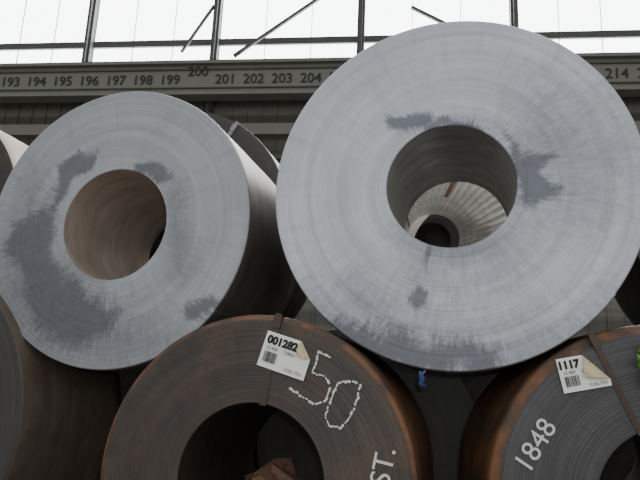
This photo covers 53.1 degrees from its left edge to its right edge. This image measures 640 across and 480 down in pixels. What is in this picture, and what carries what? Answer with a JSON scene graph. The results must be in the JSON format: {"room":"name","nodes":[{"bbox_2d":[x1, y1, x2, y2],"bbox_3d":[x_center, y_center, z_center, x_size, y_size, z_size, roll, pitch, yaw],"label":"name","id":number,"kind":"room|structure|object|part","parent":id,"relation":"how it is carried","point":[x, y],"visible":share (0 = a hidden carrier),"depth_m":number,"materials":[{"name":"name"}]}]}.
{"room":"steel coil warehouse","nodes":[
{"label":"steel coil warehouse","id":0,"kind":"room"},
{"bbox_2d":[0,97,639,338],"bbox_3d":[-1.284,-2.732,22.585,60.000,17.730,0.254,1,-13,7],"label":"wall","id":1,"kind":"structure","parent":0,"point":[612,316],"depth_m":23.01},
{"bbox_2d":[0,0,89,62],"bbox_3d":[-13.074,-8.637,25.330,8.530,4.000,0.160,1,-13,7],"label":"window","id":2,"kind":"structure","parent":1,"relation":"in","point":[31,31],"depth_m":24.97,"materials":[{"name":"white glass"}]},
{"bbox_2d":[91,0,214,61],"bbox_3d":[-6.273,-8.528,24.517,4.730,4.000,0.160,1,-13,7],"label":"window","id":3,"kind":"structure","parent":1,"relation":"in","point":[126,30],"depth_m":24.42,"materials":[{"name":"white glass"}]},
{"bbox_2d":[218,0,357,58],"bbox_3d":[-1.136,-8.446,23.902,5.180,4.000,0.160,1,-13,7],"label":"window","id":4,"kind":"structure","parent":1,"relation":"in","point":[327,28],"depth_m":23.76,"materials":[{"name":"white glass"}]},
{"bbox_2d":[364,0,509,49],"bbox_3d":[4.226,-8.360,23.261,5.180,4.000,0.160,1,-13,7],"label":"window","id":5,"kind":"structure","parent":1,"relation":"in","point":[384,19],"depth_m":23.28,"materials":[{"name":"white glass"}]},
{"bbox_2d":[518,0,639,52],"bbox_3d":[9.884,-8.269,22.584,5.780,4.000,0.160,1,-13,7],"label":"window","id":6,"kind":"structure","parent":1,"relation":"in","point":[581,26],"depth_m":22.49,"materials":[{"name":"white glass"}]},
{"bbox_3d":[0.842,3.073,7.449,60.000,0.200,32.000,1,-13,7],"label":"floor","id":7,"kind":"structure","parent":0,"visible":0},
{"bbox_2d":[0,295,121,479],"bbox_3d":[-2.338,1.088,4.013,1.844,1.845,1.002,-1,-13,14],"label":"coil","id":8,"kind":"object","parent":7,"relation":"on","point":[57,418],"visible":0.82,"depth_m":3.58,"materials":[{"name":"brown metal"}]},
{"bbox_2d":[119,372,258,471],"bbox_3d":[-1.153,1.577,5.349,1.605,1.606,1.101,-1,-13,14],"label":"coil","id":9,"kind":"object","parent":7,"relation":"on","point":[127,380],"visible":0.02,"depth_m":4.96,"materials":[{"name":"black metal"}]},
{"bbox_2d":[149,112,306,318],"bbox_3d":[-1.130,0.004,5.825,2.064,2.066,1.120,-1,-13,14],"label":"coil","id":10,"kind":"object","parent":9,"relation":"on","point":[256,151],"visible":0.07,"depth_m":5.36,"materials":[{"name":"grey metal"}]},
{"bbox_2d":[100,313,433,479],"bbox_3d":[-0.198,1.200,3.345,1.508,1.513,1.070,-1,-13,14],"label":"coil","id":11,"kind":"object","parent":7,"relation":"on","point":[199,410],"visible":0.97,"depth_m":2.98,"materials":[{"name":"brown metal"}]},
{"bbox_2d":[0,92,295,372],"bbox_3d":[-1.034,0.023,4.035,1.603,1.605,1.002,-1,-13,14],"label":"coil","id":12,"kind":"object","parent":11,"relation":"on","point":[84,208],"visible":0.99,"depth_m":3.59,"materials":[{"name":"metal"}]},
{"bbox_2d":[245,458,300,479],"bbox_3d":[-0.205,1.316,3.274,0.418,0.388,0.320,-1,-13,14],"label":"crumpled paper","id":13,"kind":"object","parent":11,"relation":"on","point":[278,468],"visible":1,"depth_m":3.23,"materials":[{"name":"brown paper"}]},
{"bbox_2d":[257,330,309,380],"bbox_3d":[-0.170,0.525,2.923,0.253,0.223,0.037,-1,-13,14],"label":"label","id":14,"kind":"object","parent":11,"relation":"attached to","point":[279,353],"visible":1,"depth_m":2.93,"materials":[{"name":"paper"}]},
{"bbox_2d":[75,0,518,113],"bbox_3d":[0.922,-2.896,22.059,37.760,18.000,0.353,1,-13,7],"label":"frame","id":15,"kind":"object","parent":7,"relation":"on","point":[93,4],"visible":0.26,"depth_m":23.45,"materials":[{"name":"grey metal"}]},
{"bbox_2d":[0,52,639,160],"bbox_3d":[-1.316,-4.614,22.067,60.001,3.700,0.882,1,-13,7],"label":"girder","id":16,"kind":"object","parent":15,"relation":"attached to","point":[274,78],"visible":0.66,"depth_m":22.38,"materials":[{"name":"metal"}]},
{"bbox_2d":[328,329,341,334],"bbox_3d":[0.370,1.959,7.157,1.806,1.807,1.201,-1,-13,14],"label":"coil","id":17,"kind":"object","parent":7,"relation":"on","point":[336,331],"visible":0.02,"depth_m":6.81,"materials":[{"name":"grey metal"}]},
{"bbox_2d":[414,215,458,247],"bbox_3d":[1.323,0.147,7.361,1.605,1.606,1.201,-1,-13,14],"label":"coil","id":18,"kind":"object","parent":17,"relation":"on","point":[436,230],"visible":0.13,"depth_m":6.97,"materials":[{"name":"grey metal"}]},
{"bbox_2d":[257,334,474,479],"bbox_3d":[0.450,1.557,4.960,1.603,1.605,1.101,-1,-13,14],"label":"coil","id":19,"kind":"object","parent":7,"relation":"on","point":[446,403],"visible":0.16,"depth_m":4.43,"materials":[{"name":"black metal"}]},
{"bbox_2d":[406,182,506,246],"bbox_3d":[1.233,-0.037,5.471,1.964,1.966,1.501,-1,-13,14],"label":"coil","id":20,"kind":"object","parent":19,"relation":"on","point":[474,211],"visible":0.12,"depth_m":5.80,"materials":[{"name":"paper wrapping"},{"name":"steel"}]},
{"bbox_2d":[460,373,634,479],"bbox_3d":[2.216,1.936,6.709,1.804,1.806,1.201,-1,-13,14],"label":"coil","id":21,"kind":"object","parent":7,"relation":"on","point":[620,463],"visible":0.02,"depth_m":5.92,"materials":[{"name":"black metal"}]},
{"bbox_2d":[458,325,639,479],"bbox_3d":[1.494,1.210,3.084,1.513,1.515,1.020,1,-13,5],"label":"coil","id":22,"kind":"object","parent":7,"relation":"on","point":[522,425],"visible":0.97,"depth_m":2.73,"materials":[{"name":"brown metal"}]},
{"bbox_2d":[276,21,639,386],"bbox_3d":[0.734,-0.136,3.526,1.792,1.863,0.935,-1,-13,14],"label":"coil","id":23,"kind":"object","parent":22,"relation":"on","point":[515,114],"depth_m":3.11,"materials":[{"name":"metal"}]},
{"bbox_3d":[0.467,0.632,2.927,0.036,0.076,0.029,-1,-13,14],"label":"blue plastic strip","id":24,"kind":"part","parent":23,"relation":"part of","materials":[{"name":"blue plastic"}]},
{"bbox_2d":[556,355,611,393],"bbox_3d":[1.127,0.572,2.723,0.231,0.165,0.034,1,-13,5],"label":"label","id":25,"kind":"object","parent":22,"relation":"attached to","point":[577,373],"visible":1,"depth_m":2.73,"materials":[{"name":"paper"}]},
{"bbox_2d":[636,348,639,368],"bbox_3d":[1.412,0.520,2.669,0.164,0.222,0.103,-1,-13,14],"label":"leafy weed","id":26,"kind":"object","parent":22,"relation":"attached to","point":[638,355],"visible":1,"depth_m":2.70,"materials":[{"name":"green plant"}]},
{"bbox_2d":[625,437,639,479],"bbox_3d":[2.053,1.537,4.571,1.605,1.606,1.102,-1,-13,14],"label":"coil","id":27,"kind":"object","parent":7,"relation":"on","point":[634,474],"visible":0.04,"depth_m":4.92,"materials":[{"name":"black metal"}]},
{"bbox_3d":[-2.903,1.599,5.773,1.606,1.608,1.102,-1,-13,14],"label":"coil","id":28,"kind":"object","parent":7,"relation":"on","visible":0},
{"bbox_2d":[0,130,28,194],"bbox_3d":[-3.557,-0.096,6.344,2.104,2.106,1.101,-1,-13,14],"label":"coil","id":29,"kind":"object","parent":28,"relation":"on","point":[12,149],"visible":0.06,"depth_m":5.78,"materials":[{"name":"silver metal"}]},
{"bbox_3d":[3.705,1.517,4.170,1.605,1.606,1.101,-1,-13,14],"label":"coil","id":30,"kind":"object","parent":7,"relation":"on","visible":0},
{"bbox_2d":[615,250,639,324],"bbox_3d":[3.294,-0.019,4.802,2.004,2.006,1.101,-1,-13,14],"label":"coil","id":31,"kind":"object","parent":30,"relation":"on","point":[627,296],"visible":0.13,"depth_m":5.00,"materials":[{"name":"black metal"}]}
]}

